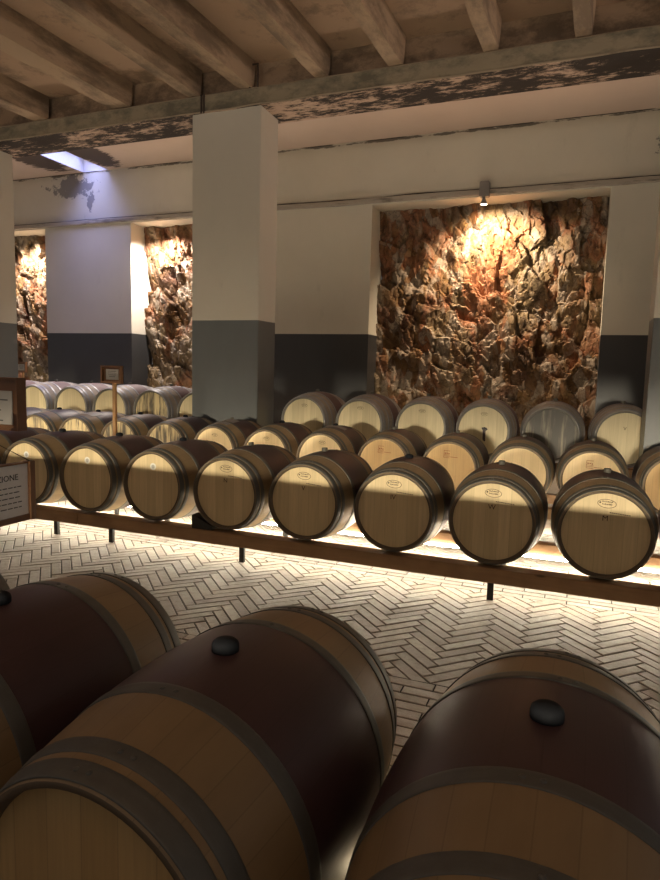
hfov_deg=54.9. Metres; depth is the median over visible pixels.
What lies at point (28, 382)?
wine barrel
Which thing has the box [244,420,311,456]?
wine barrel
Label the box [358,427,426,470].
wine barrel
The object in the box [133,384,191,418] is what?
wine barrel
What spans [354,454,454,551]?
wine barrel
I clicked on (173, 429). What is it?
wine barrel
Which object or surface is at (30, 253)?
rock face
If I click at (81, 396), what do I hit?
wine barrel
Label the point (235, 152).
column
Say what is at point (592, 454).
wine barrel
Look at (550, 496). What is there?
rack
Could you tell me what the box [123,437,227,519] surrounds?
wine barrel
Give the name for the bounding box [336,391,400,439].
wine barrel
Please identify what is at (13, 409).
box sign
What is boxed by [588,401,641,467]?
wine barrel
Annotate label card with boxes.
[83,411,102,415]
[321,425,346,429]
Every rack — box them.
[36,504,130,533]
[78,511,659,606]
[546,493,657,519]
[555,463,632,478]
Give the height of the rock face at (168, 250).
4.398 m
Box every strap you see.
[200,94,204,113]
[249,63,258,87]
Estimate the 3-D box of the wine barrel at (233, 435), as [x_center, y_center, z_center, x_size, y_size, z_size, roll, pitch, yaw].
[-1.269,0.071,8.261,0.704,0.733,0.940,4,7,22]
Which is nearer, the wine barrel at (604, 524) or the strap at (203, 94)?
the wine barrel at (604, 524)
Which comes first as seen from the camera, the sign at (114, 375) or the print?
the print
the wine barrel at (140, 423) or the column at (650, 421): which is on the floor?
the column at (650, 421)
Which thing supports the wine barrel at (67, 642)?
on the rack
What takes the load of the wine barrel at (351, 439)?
on the rack at (550, 496)
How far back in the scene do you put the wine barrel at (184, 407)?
9.71 m
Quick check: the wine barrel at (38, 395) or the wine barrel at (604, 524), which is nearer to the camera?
the wine barrel at (604, 524)
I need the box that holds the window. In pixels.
[41,151,106,171]
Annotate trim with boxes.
[14,175,659,229]
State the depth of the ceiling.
7.70 m
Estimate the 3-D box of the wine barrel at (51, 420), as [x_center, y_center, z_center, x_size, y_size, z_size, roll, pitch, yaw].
[-3.959,-0.113,9.308,0.704,0.733,0.940,4,7,21]
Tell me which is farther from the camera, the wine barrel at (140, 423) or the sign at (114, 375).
the wine barrel at (140, 423)
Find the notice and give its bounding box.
[0,445,35,526]
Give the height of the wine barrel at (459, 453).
0.733 m
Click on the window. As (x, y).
(66, 158)
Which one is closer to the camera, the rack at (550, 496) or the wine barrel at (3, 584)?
the wine barrel at (3, 584)
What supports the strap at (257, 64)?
attached to the ceiling
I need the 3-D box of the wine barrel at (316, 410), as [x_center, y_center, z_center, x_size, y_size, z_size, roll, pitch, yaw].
[-0.195,-0.340,9.472,0.791,0.823,1.056,4,7,21]
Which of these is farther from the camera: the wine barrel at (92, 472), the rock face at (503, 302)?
the rock face at (503, 302)
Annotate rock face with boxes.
[15,235,47,381]
[144,224,191,388]
[374,196,609,440]
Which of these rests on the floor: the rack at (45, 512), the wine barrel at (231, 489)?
the rack at (45, 512)
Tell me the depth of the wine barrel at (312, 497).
5.01 m
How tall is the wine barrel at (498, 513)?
0.733 m
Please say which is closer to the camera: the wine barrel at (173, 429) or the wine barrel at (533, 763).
the wine barrel at (533, 763)
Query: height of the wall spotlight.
0.350 m
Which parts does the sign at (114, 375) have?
frame, panel, post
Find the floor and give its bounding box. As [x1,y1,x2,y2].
[0,473,659,775]
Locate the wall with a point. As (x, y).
(619, 144)
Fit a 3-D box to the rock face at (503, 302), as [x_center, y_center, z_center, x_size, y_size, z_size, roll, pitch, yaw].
[2.587,-1.731,10.849,3.712,4.398,0.436,4,7,21]
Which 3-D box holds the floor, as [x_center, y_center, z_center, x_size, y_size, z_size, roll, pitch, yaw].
[-3.701,1.043,4.487,24.000,0.053,17.400,4,7,21]
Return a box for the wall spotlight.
[479,181,490,205]
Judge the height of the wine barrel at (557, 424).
0.824 m
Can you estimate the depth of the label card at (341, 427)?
7.62 m
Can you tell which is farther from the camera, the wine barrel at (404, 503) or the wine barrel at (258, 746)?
the wine barrel at (404, 503)
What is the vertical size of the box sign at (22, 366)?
1.600 m
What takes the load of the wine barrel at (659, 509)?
on the rack at (580, 585)
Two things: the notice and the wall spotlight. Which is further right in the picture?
the wall spotlight
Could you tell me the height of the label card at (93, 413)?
0.053 m
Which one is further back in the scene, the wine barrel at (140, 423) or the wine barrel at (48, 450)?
the wine barrel at (140, 423)
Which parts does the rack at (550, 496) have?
rail, rail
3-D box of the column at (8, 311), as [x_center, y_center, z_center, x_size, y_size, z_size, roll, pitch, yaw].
[-5.843,-2.216,10.645,1.040,4.977,0.510,4,7,21]
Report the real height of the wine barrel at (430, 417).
0.824 m
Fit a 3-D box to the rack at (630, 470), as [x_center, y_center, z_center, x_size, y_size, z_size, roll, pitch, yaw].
[-1.248,0.222,9.950,11.700,0.519,1.025,4,7,21]
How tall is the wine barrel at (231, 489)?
0.734 m
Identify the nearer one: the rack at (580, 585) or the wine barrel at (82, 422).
the rack at (580, 585)
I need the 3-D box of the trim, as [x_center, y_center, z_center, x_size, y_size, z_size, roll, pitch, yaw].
[-0.696,-4.149,11.291,24.000,0.120,0.061,4,7,21]
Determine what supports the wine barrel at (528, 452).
on the rack at (550, 496)
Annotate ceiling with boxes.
[0,0,659,179]
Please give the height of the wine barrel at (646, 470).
0.733 m
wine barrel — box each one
[0,427,50,463]
[0,572,180,788]
[0,573,9,589]
[0,605,396,879]
[1,428,103,503]
[26,380,41,385]
[26,380,74,409]
[27,407,48,415]
[27,407,86,431]
[54,381,111,411]
[58,410,126,433]
[60,432,162,511]
[93,382,151,415]
[101,412,168,436]
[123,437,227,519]
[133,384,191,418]
[146,415,213,442]
[177,392,191,416]
[193,442,296,529]
[194,417,261,449]
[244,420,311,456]
[268,447,372,539]
[281,389,344,431]
[296,423,366,458]
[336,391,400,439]
[345,648,659,879]
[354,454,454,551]
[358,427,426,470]
[395,394,458,447]
[423,430,488,489]
[448,460,547,564]
[456,396,518,457]
[488,434,555,492]
[520,398,584,462]
[551,468,658,579]
[556,438,628,489]
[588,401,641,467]
[632,446,659,514]
[658,509,659,537]
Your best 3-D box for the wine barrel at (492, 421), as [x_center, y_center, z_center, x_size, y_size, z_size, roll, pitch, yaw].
[2.129,-0.181,8.567,0.791,0.823,1.056,4,7,21]
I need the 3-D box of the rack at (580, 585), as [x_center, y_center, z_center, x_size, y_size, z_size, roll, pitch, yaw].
[0.942,0.953,5.057,6.590,0.245,0.977,4,7,21]
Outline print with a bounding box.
[0,486,21,510]
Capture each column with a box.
[0,151,17,377]
[192,105,277,426]
[638,192,659,516]
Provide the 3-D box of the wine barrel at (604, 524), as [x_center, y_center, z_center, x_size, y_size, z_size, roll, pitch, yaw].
[1.974,0.567,4.611,0.704,0.734,0.940,4,7,21]
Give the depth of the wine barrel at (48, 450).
6.02 m
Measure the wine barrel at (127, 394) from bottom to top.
0.823 m
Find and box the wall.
[13,108,659,468]
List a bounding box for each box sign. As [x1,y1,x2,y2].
[0,377,26,430]
[18,362,27,377]
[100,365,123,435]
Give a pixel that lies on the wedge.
(198, 522)
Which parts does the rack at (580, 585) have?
leg, leg, rail, leg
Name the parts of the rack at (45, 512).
leg, rail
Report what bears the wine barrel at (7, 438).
on the rack at (45, 512)
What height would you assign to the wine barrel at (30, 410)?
0.733 m
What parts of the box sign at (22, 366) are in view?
frame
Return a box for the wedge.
[192,512,216,530]

